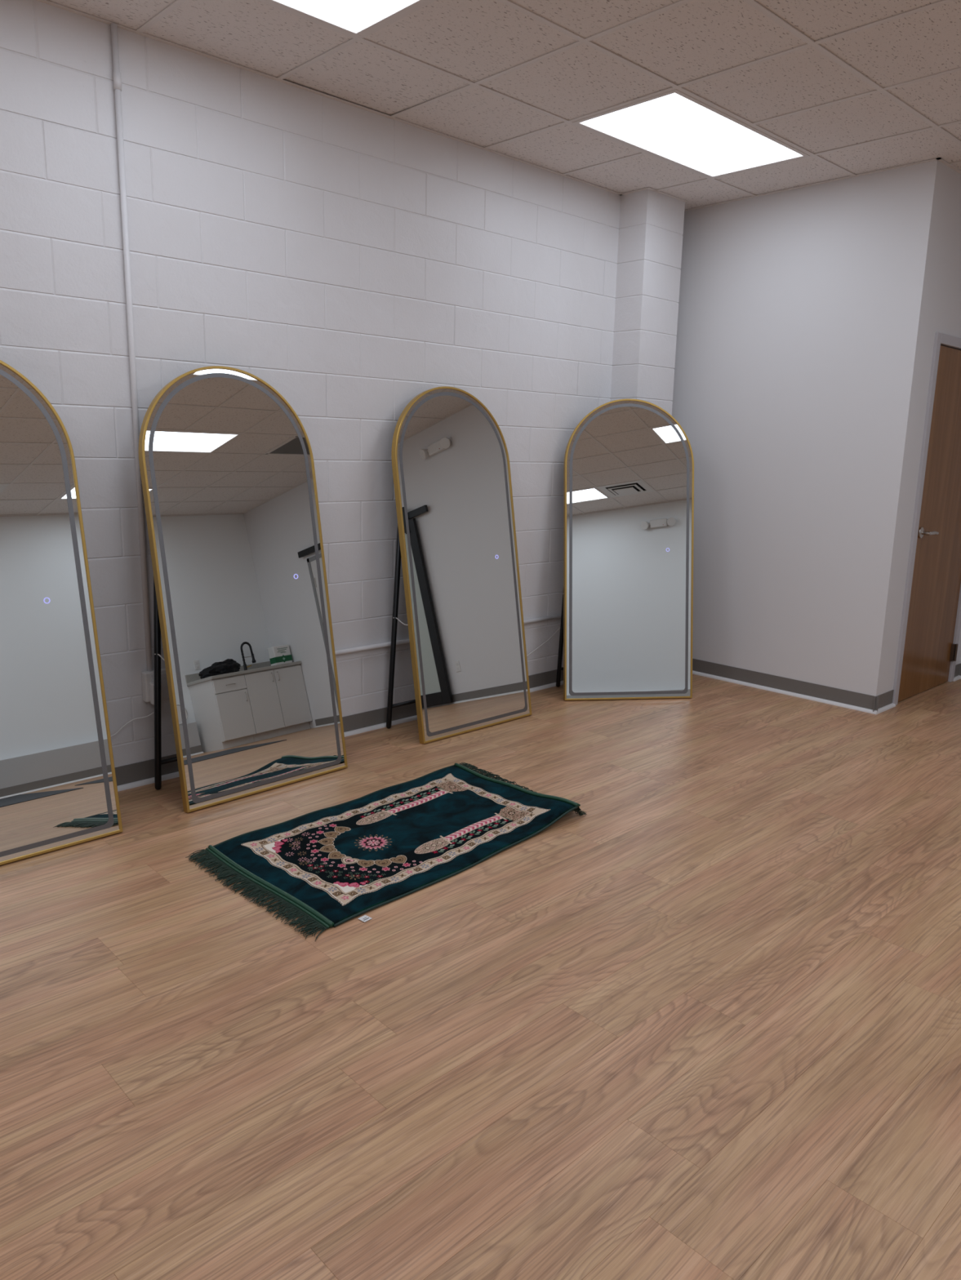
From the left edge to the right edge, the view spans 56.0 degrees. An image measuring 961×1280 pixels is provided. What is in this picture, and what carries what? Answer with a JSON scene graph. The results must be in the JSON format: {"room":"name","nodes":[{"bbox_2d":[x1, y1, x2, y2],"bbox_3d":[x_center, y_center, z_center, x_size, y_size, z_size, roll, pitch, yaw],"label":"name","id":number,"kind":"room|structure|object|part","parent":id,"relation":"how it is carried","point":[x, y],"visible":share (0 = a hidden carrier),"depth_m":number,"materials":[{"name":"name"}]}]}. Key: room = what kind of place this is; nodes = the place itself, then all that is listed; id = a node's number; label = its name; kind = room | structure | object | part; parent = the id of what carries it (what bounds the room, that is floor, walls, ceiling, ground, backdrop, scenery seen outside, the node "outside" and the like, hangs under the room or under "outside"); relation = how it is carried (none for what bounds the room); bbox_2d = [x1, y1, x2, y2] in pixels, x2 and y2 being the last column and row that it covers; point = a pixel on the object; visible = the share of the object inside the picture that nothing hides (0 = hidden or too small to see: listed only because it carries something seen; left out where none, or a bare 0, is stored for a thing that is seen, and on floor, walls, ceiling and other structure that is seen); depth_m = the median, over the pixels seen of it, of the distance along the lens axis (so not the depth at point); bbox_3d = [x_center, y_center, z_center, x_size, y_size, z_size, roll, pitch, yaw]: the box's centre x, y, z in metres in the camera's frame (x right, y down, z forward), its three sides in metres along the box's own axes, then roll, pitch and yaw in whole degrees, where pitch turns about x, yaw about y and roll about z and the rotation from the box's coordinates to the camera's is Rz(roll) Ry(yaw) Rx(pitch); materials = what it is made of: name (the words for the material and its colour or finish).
{"room":"studio room","nodes":[
{"label":"studio room","id":0,"kind":"room"},
{"bbox_2d":[0,0,620,767],"bbox_3d":[-1.192,-0.946,4.052,9.400,3.176,0.200,-10,16,-43],"label":"wall","id":1,"kind":"structure","parent":0,"point":[356,263],"depth_m":4.05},
{"bbox_2d":[111,22,152,671],"bbox_3d":[-1.401,-1.088,3.652,0.029,2.498,0.029,-10,16,-43],"label":"conduit","id":2,"kind":"object","parent":1,"relation":"attached to","point":[116,73],"visible":1,"depth_m":3.61,"materials":[{"name":"white metal"}]},
{"bbox_2d":[111,711,154,737],"bbox_3d":[-1.589,0.260,3.638,0.116,0.453,0.634,7,13,27],"label":"cable","id":3,"kind":"object","parent":1,"relation":"attached to","point":[153,712],"visible":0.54,"depth_m":3.87,"materials":[{"name":"white plastic"}]},
{"bbox_2d":[141,667,168,702],"bbox_3d":[-1.404,0.196,3.930,0.120,0.131,0.046,-10,16,-43],"label":"outlet box","id":4,"kind":"object","parent":1,"relation":"attached to","point":[147,677],"visible":0.55,"depth_m":3.89,"materials":[{"name":"white plastic"}]},
{"bbox_2d":[149,681,162,705],"bbox_3d":[-1.394,0.236,3.891,0.044,0.111,0.036,-10,16,-43],"label":"power adapter","id":5,"kind":"object","parent":4,"relation":"attached to","point":[151,684],"visible":0.51,"depth_m":3.87,"materials":[{"name":"white plastic"}]},
{"bbox_3d":[-1.389,0.200,3.916,0.074,0.110,0.004,-10,16,-43],"label":"plate","id":6,"kind":"part","parent":4,"relation":"part of","materials":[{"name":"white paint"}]},
{"bbox_2d":[114,669,563,791],"bbox_3d":[-1.631,0.640,3.686,7.667,0.102,0.228,-10,16,-43],"label":"baseboard","id":7,"kind":"structure","parent":1,"relation":"attached to","point":[128,776],"depth_m":4.75,"materials":[{"name":"grey rubber"}]},
{"bbox_2d":[334,614,560,655],"bbox_3d":[-0.292,-0.011,4.980,3.038,0.025,0.025,-10,16,-43],"label":"conduit","id":8,"kind":"object","parent":1,"relation":"attached to","point":[556,616],"visible":0.24,"depth_m":4.77,"materials":[{"name":"white metal"}]},
{"bbox_2d":[526,627,559,656],"bbox_3d":[0.346,-0.059,5.486,0.141,0.424,0.968,11,16,40],"label":"cable","id":9,"kind":"object","parent":1,"relation":"attached to","point":[559,628],"visible":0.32,"depth_m":5.65,"materials":[{"name":"white plastic"}]},
{"bbox_2d":[0,674,960,1279],"bbox_3d":[1.546,1.220,1.683,12.221,0.080,8.226,-10,16,-43],"label":"floor","id":10,"kind":"structure","parent":0,"point":[702,1022],"depth_m":2.36,"materials":[{"name":"brown wood"}]},
{"bbox_2d":[0,360,123,865],"bbox_3d":[-1.764,-0.111,3.140,0.805,1.790,0.349,-10,16,-43],"label":"arched floor mirror","id":11,"kind":"object","parent":10,"relation":"on","point":[59,788],"visible":1,"depth_m":3.28,"materials":[{"name":"gold metal"}]},
{"bbox_2d":[138,365,347,813],"bbox_3d":[-1.009,-0.251,3.885,0.349,1.790,0.805,12,16,43],"label":"arched floor mirror","id":12,"kind":"object","parent":10,"relation":"on","point":[242,618],"visible":1,"depth_m":3.83,"materials":[{"name":"gold mirror"}]},
{"bbox_3d":[-1.347,0.025,3.773,0.109,1.282,0.027,7,13,26],"label":"leg","id":13,"kind":"part","parent":12,"relation":"part of","materials":[{"name":"black metal"}]},
{"bbox_2d":[185,762,586,941],"bbox_3d":[-0.300,0.727,3.508,1.457,0.064,0.887,-10,16,-43],"label":"rug","id":14,"kind":"object","parent":10,"relation":"on","point":[331,866],"visible":1,"depth_m":3.40,"materials":[{"name":"green fabric"}]},
{"bbox_2d":[386,386,532,743],"bbox_3d":[-0.100,-0.423,4.803,0.805,1.790,0.349,-10,16,-43],"label":"arched floor mirror","id":15,"kind":"object","parent":10,"relation":"on","point":[456,545],"visible":1,"depth_m":4.75,"materials":[{"name":"gold mirror"}]},
{"bbox_3d":[-0.442,-0.149,4.698,0.110,1.282,0.027,8,13,28],"label":"leg","id":16,"kind":"part","parent":15,"relation":"part of","materials":[{"name":"black metal"}]},
{"bbox_2d":[555,398,693,700],"bbox_3d":[0.898,-0.546,5.492,0.805,1.790,0.349,-1,12,-9],"label":"arched floor mirror","id":17,"kind":"object","parent":10,"relation":"on","point":[626,626],"visible":1,"depth_m":5.47,"materials":[{"name":"gold mirror"}]},
{"bbox_3d":[0.527,-0.319,5.607,0.027,1.282,0.114,-4,13,-25],"label":"leg","id":18,"kind":"part","parent":17,"relation":"part of","materials":[{"name":"black metal"}]},
{"bbox_2d":[36,0,960,211],"bbox_3d":[1.416,-1.833,1.100,9.400,0.122,7.676,-10,16,-43],"label":"ceiling","id":19,"kind":"structure","parent":0,"point":[858,87],"depth_m":3.70,"materials":[{"name":"tile"}]},
{"bbox_2d":[264,0,427,37],"bbox_3d":[-0.702,-2.219,2.832,1.202,0.084,0.589,-10,16,-43],"label":"ceiling light","id":20,"kind":"object","parent":19,"relation":"attached to","point":[356,18],"visible":1,"depth_m":3.26,"materials":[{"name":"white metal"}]},
{"bbox_2d":[281,0,412,30],"bbox_3d":[-0.703,-2.186,2.839,1.160,0.005,0.547,-10,16,-43],"label":"diffuser","id":21,"kind":"object","parent":20,"relation":"attached to","point":[340,15],"depth_m":3.26,"materials":[{"name":"white plastic"}]},
{"bbox_2d":[572,88,809,177],"bbox_3d":[1.074,-2.529,4.493,1.202,0.084,0.589,-10,16,-43],"label":"ceiling light","id":22,"kind":"object","parent":19,"relation":"attached to","point":[674,126],"visible":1,"depth_m":4.46,"materials":[{"name":"glowing white plastic diffuser"},{"name":"white metal"}]},
{"bbox_2d":[610,189,684,415],"bbox_3d":[1.030,-1.291,5.856,0.383,3.106,0.204,-10,16,-43],"label":"column","id":23,"kind":"structure","parent":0,"point":[650,240],"depth_m":5.58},
{"bbox_2d":[671,160,946,696],"bbox_3d":[1.836,-1.205,5.647,0.120,3.156,1.636,-10,16,-43],"label":"wall","id":24,"kind":"structure","parent":0,"point":[802,315],"depth_m":5.43,"materials":[{"name":"white paint"}]},
{"bbox_2d":[692,658,879,714],"bbox_3d":[1.759,0.252,5.894,0.024,0.102,1.656,-10,16,-43],"label":"baseboard","id":25,"kind":"structure","parent":24,"relation":"attached to","point":[797,688],"depth_m":5.71,"materials":[{"name":"grey rubber"}]},
{"bbox_2d":[884,165,960,693],"bbox_3d":[2.848,-1.167,5.571,1.233,3.156,0.120,-10,16,-43],"label":"wall","id":26,"kind":"structure","parent":0,"point":[944,308],"depth_m":5.09,"materials":[{"name":"white paint"}]},
{"bbox_2d":[872,663,959,714],"bbox_3d":[2.809,0.300,5.768,1.353,0.102,0.024,-10,16,-43],"label":"baseboard","id":27,"kind":"structure","parent":26,"relation":"attached to","point":[885,703],"depth_m":5.43,"materials":[{"name":"grey rubber"}]},
{"bbox_2d":[892,332,960,705],"bbox_3d":[2.854,-0.729,5.641,0.984,2.170,0.211,-10,16,-43],"label":"door","id":28,"kind":"structure","parent":26,"relation":"in","point":[931,622],"depth_m":5.53,"materials":[{"name":"brown wood"}]},
{"bbox_3d":[2.654,-0.635,5.369,0.201,0.090,0.074,-6,14,-32],"label":"handle","id":29,"kind":"part","parent":28,"relation":"part of","materials":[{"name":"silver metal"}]},
{"bbox_3d":[5.350,-0.778,3.967,0.120,3.156,5.960,-10,16,-43],"label":"wall","id":30,"kind":"structure","parent":0,"visible":0},
{"bbox_2d":[958,663,960,679],"bbox_3d":[5.046,0.625,4.446,0.024,0.102,5.080,-10,16,-43],"label":"baseboard","id":31,"kind":"structure","parent":30,"relation":"attached to","point":[959,669],"depth_m":6.24,"materials":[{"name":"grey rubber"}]}
]}

